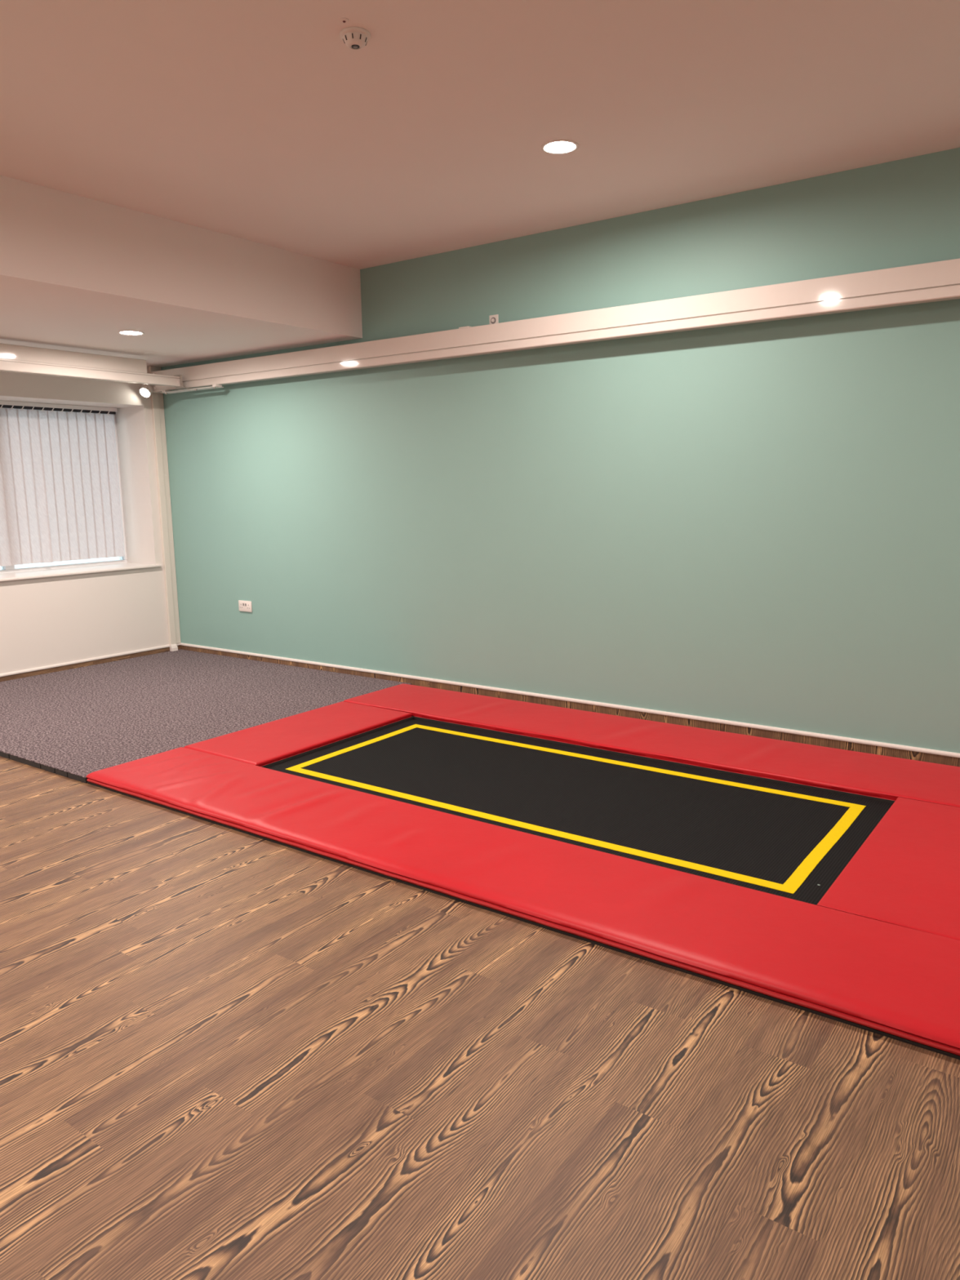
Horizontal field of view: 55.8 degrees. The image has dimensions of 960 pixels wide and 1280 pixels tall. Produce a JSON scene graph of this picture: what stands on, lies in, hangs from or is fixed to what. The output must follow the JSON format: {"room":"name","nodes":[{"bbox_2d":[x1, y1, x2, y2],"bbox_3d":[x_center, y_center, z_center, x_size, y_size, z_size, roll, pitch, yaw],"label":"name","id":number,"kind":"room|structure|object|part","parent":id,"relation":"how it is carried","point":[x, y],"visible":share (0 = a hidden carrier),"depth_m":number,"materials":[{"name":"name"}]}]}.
{"room":"exercise studio","nodes":[
{"label":"exercise studio","id":0,"kind":"room"},
{"bbox_2d":[0,365,168,674],"bbox_3d":[-4.640,-0.726,4.831,0.500,2.817,6.600,6,12,35],"label":"wall","id":1,"kind":"structure","parent":0,"point":[45,621],"depth_m":6.91,"materials":[{"name":"white paint"}]},
{"bbox_2d":[0,408,161,581],"bbox_3d":[-3.352,-1.086,6.517,0.482,1.258,2.022,6,12,35],"label":"window","id":2,"kind":"structure","parent":1,"relation":"in","point":[7,573],"depth_m":7.00,"materials":[{"name":"white plastic"}]},
{"bbox_2d":[0,400,124,566],"bbox_3d":[-3.460,-1.131,6.577,0.044,1.183,1.905,6,12,35],"label":"vertical blind","id":3,"kind":"object","parent":2,"relation":"attached to","point":[60,499],"visible":1,"depth_m":6.90,"materials":[{"name":"white fabric"}]},
{"bbox_3d":[-3.316,-0.472,6.602,0.415,0.018,2.022,6,12,35],"label":"sill","id":4,"kind":"part","parent":2,"relation":"part of","materials":[{"name":"white plastic"}]},
{"bbox_2d":[0,643,180,681],"bbox_3d":[-4.413,0.544,4.897,0.012,0.084,6.600,6,12,35],"label":"baseboard","id":5,"kind":"structure","parent":1,"relation":"attached to","point":[100,660],"depth_m":6.83,"materials":[{"name":"white wood"}]},
{"bbox_2d":[139,384,152,397],"bbox_3d":[-2.585,-1.930,7.012,0.108,0.104,0.104,6,12,35],"label":"wall spotlight","id":6,"kind":"object","parent":1,"relation":"attached to","point":[145,390],"visible":1,"depth_m":7.00,"materials":[{"name":"white plastic"}]},
{"bbox_2d":[148,365,181,651],"bbox_3d":[-2.524,-1.030,7.288,0.046,2.260,0.110,6,12,35],"label":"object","id":7,"kind":"object","parent":1,"relation":"attached to","point":[157,398],"visible":1,"depth_m":7.29,"materials":[{"name":"white paint"}]},
{"bbox_2d":[0,174,362,367],"bbox_3d":[-3.575,-1.790,3.858,2.168,0.424,6.600,6,12,35],"label":"ceiling","id":8,"kind":"structure","parent":0,"point":[77,272],"depth_m":4.93,"materials":[{"name":"paint"}]},
{"bbox_2d":[117,330,144,335],"bbox_3d":[-2.145,-1.902,5.566,0.156,0.034,0.156,6,12,35],"label":"recessed light","id":9,"kind":"object","parent":8,"relation":"in","point":[123,332],"visible":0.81,"depth_m":5.58,"materials":[{"name":"white plastic"}]},
{"bbox_2d":[122,331,140,333],"bbox_3d":[-2.145,-1.891,5.567,0.121,0.002,0.121,6,12,35],"label":"diffuser","id":10,"kind":"object","parent":9,"relation":"attached to","point":[123,332],"depth_m":5.57,"materials":[{"name":"white plastic"}]},
{"bbox_2d":[0,755,959,1279],"bbox_3d":[-0.886,0.962,2.396,8.700,0.001,6.600,6,12,35],"label":"floor","id":11,"kind":"structure","parent":0,"point":[226,1053],"depth_m":2.02,"materials":[{"name":"brown wood"}]},
{"bbox_2d":[0,648,264,719],"bbox_3d":[-2.747,0.308,6.282,1.058,0.030,2.353,6,12,35],"label":"mat","id":12,"kind":"object","parent":11,"relation":"on","point":[27,695],"visible":0.95,"depth_m":6.38,"materials":[{"name":"black grey-brown carpet textile"}]},
{"bbox_2d":[0,662,412,782],"bbox_3d":[-1.729,0.416,5.558,1.444,0.030,2.353,6,12,35],"label":"mat","id":13,"kind":"object","parent":11,"relation":"on","point":[76,740],"visible":0.96,"depth_m":5.33,"materials":[{"name":"grey-brown carpet textile"},{"name":"black rubber"}]},
{"bbox_2d":[183,701,412,766],"bbox_3d":[-0.952,0.504,4.921,0.550,0.051,1.163,6,12,35],"label":"pad","id":14,"kind":"object","parent":11,"relation":"on","point":[260,745],"visible":0.95,"depth_m":4.82,"materials":[{"name":"red leather"}]},
{"bbox_2d":[86,746,959,1059],"bbox_3d":[-0.172,0.760,3.333,3.702,0.058,0.525,6,12,35],"label":"pad","id":15,"kind":"object","parent":11,"relation":"on","point":[896,982],"visible":1,"depth_m":2.86,"materials":[{"name":"red plastic"}]},
{"bbox_2d":[261,715,894,905],"bbox_3d":[0.326,0.650,4.016,2.590,0.028,1.164,6,12,35],"label":"trampoline","id":16,"kind":"object","parent":11,"relation":"on","point":[778,837],"visible":0.96,"depth_m":3.83,"materials":[{"name":"black fabric"}]},
{"bbox_3d":[0.326,0.650,4.016,2.590,0.028,1.164,6,12,35],"label":"frame","id":17,"kind":"part","parent":16,"relation":"part of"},
{"bbox_2d":[343,683,959,807],"bbox_3d":[0.830,0.510,4.706,3.704,0.058,0.566,6,12,35],"label":"pad","id":18,"kind":"object","parent":11,"relation":"on","point":[876,775],"visible":0.98,"depth_m":4.49,"materials":[{"name":"red plastic"}]},
{"bbox_2d":[816,796,959,940],"bbox_3d":[1.602,0.776,3.103,0.552,0.051,1.170,6,12,35],"label":"pad","id":19,"kind":"object","parent":11,"relation":"on","point":[906,873],"visible":0.91,"depth_m":3.00,"materials":[{"name":"red plastic"}]},
{"bbox_2d":[0,0,959,269],"bbox_3d":[-1.108,-1.789,1.931,9.400,0.150,6.800,6,12,35],"label":"ceiling","id":20,"kind":"structure","parent":0,"point":[255,121],"depth_m":3.34,"materials":[{"name":"paint"}]},
{"bbox_2d":[339,17,349,23],"bbox_3d":[-0.407,-1.854,2.713,0.029,0.007,0.029,6,12,35],"label":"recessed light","id":21,"kind":"object","parent":20,"relation":"in","point":[344,20],"visible":1,"depth_m":2.71,"materials":[{"name":"paint"}]},
{"bbox_2d":[339,26,370,49],"bbox_3d":[-0.386,-1.854,2.803,0.096,0.037,0.096,6,12,35],"label":"smoke detector","id":22,"kind":"object","parent":20,"relation":"attached to","point":[354,37],"visible":1,"depth_m":2.78,"materials":[{"name":"white plastic"}]},
{"bbox_2d":[541,139,578,154],"bbox_3d":[0.332,-2.061,3.759,0.156,0.034,0.156,6,12,35],"label":"recessed light","id":23,"kind":"object","parent":20,"relation":"in","point":[558,146],"visible":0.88,"depth_m":3.76,"materials":[{"name":"white plastic"}]},
{"bbox_2d":[545,142,574,151],"bbox_3d":[0.332,-2.050,3.760,0.121,0.002,0.121,6,12,35],"label":"diffuser","id":24,"kind":"object","parent":23,"relation":"attached to","point":[549,146],"depth_m":3.76,"materials":[{"name":"white plastic"}]},
{"bbox_2d":[160,147,959,753],"bbox_3d":[0.956,-0.911,4.965,9.400,2.967,0.200,6,12,35],"label":"wall","id":25,"kind":"structure","parent":0,"point":[758,523],"depth_m":4.93,"materials":[{"name":"green paint"}]},
{"bbox_2d":[238,600,252,612],"bbox_3d":[-1.807,-0.260,6.968,0.146,0.084,0.014,6,12,35],"label":"wall socket","id":26,"kind":"object","parent":25,"relation":"attached to","point":[244,606],"visible":1,"depth_m":6.96,"materials":[{"name":"white plastic"}]},
{"bbox_2d":[151,258,959,392],"bbox_3d":[0.991,-1.678,4.591,8.644,0.228,0.131,6,12,35],"label":"beam","id":27,"kind":"structure","parent":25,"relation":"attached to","point":[938,281],"depth_m":4.72,"materials":[{"name":"white paint"}]},
{"bbox_2d":[161,374,223,394],"bbox_3d":[-2.171,-1.917,6.765,0.650,0.121,0.110,6,12,35],"label":"carriage","id":28,"kind":"object","parent":27,"relation":"attached to","point":[180,388],"visible":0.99,"depth_m":6.74,"materials":[{"name":"white plastic"}]},
{"bbox_2d":[0,342,180,386],"bbox_3d":[-3.717,-1.607,4.749,0.069,0.163,5.004,6,12,35],"label":"boxed beam","id":29,"kind":"structure","parent":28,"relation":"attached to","point":[13,358],"depth_m":6.09,"materials":[{"name":"white paint"}]},
{"bbox_3d":[-2.161,-1.873,6.785,0.650,0.004,0.080,6,12,35],"label":"plate","id":30,"kind":"part","parent":28,"relation":"part of","materials":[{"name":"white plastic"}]},
{"bbox_2d":[179,642,959,766],"bbox_3d":[1.036,0.440,5.020,8.700,0.084,0.012,6,12,35],"label":"baseboard","id":31,"kind":"structure","parent":25,"relation":"attached to","point":[928,755],"depth_m":5.13,"materials":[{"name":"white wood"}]}
]}

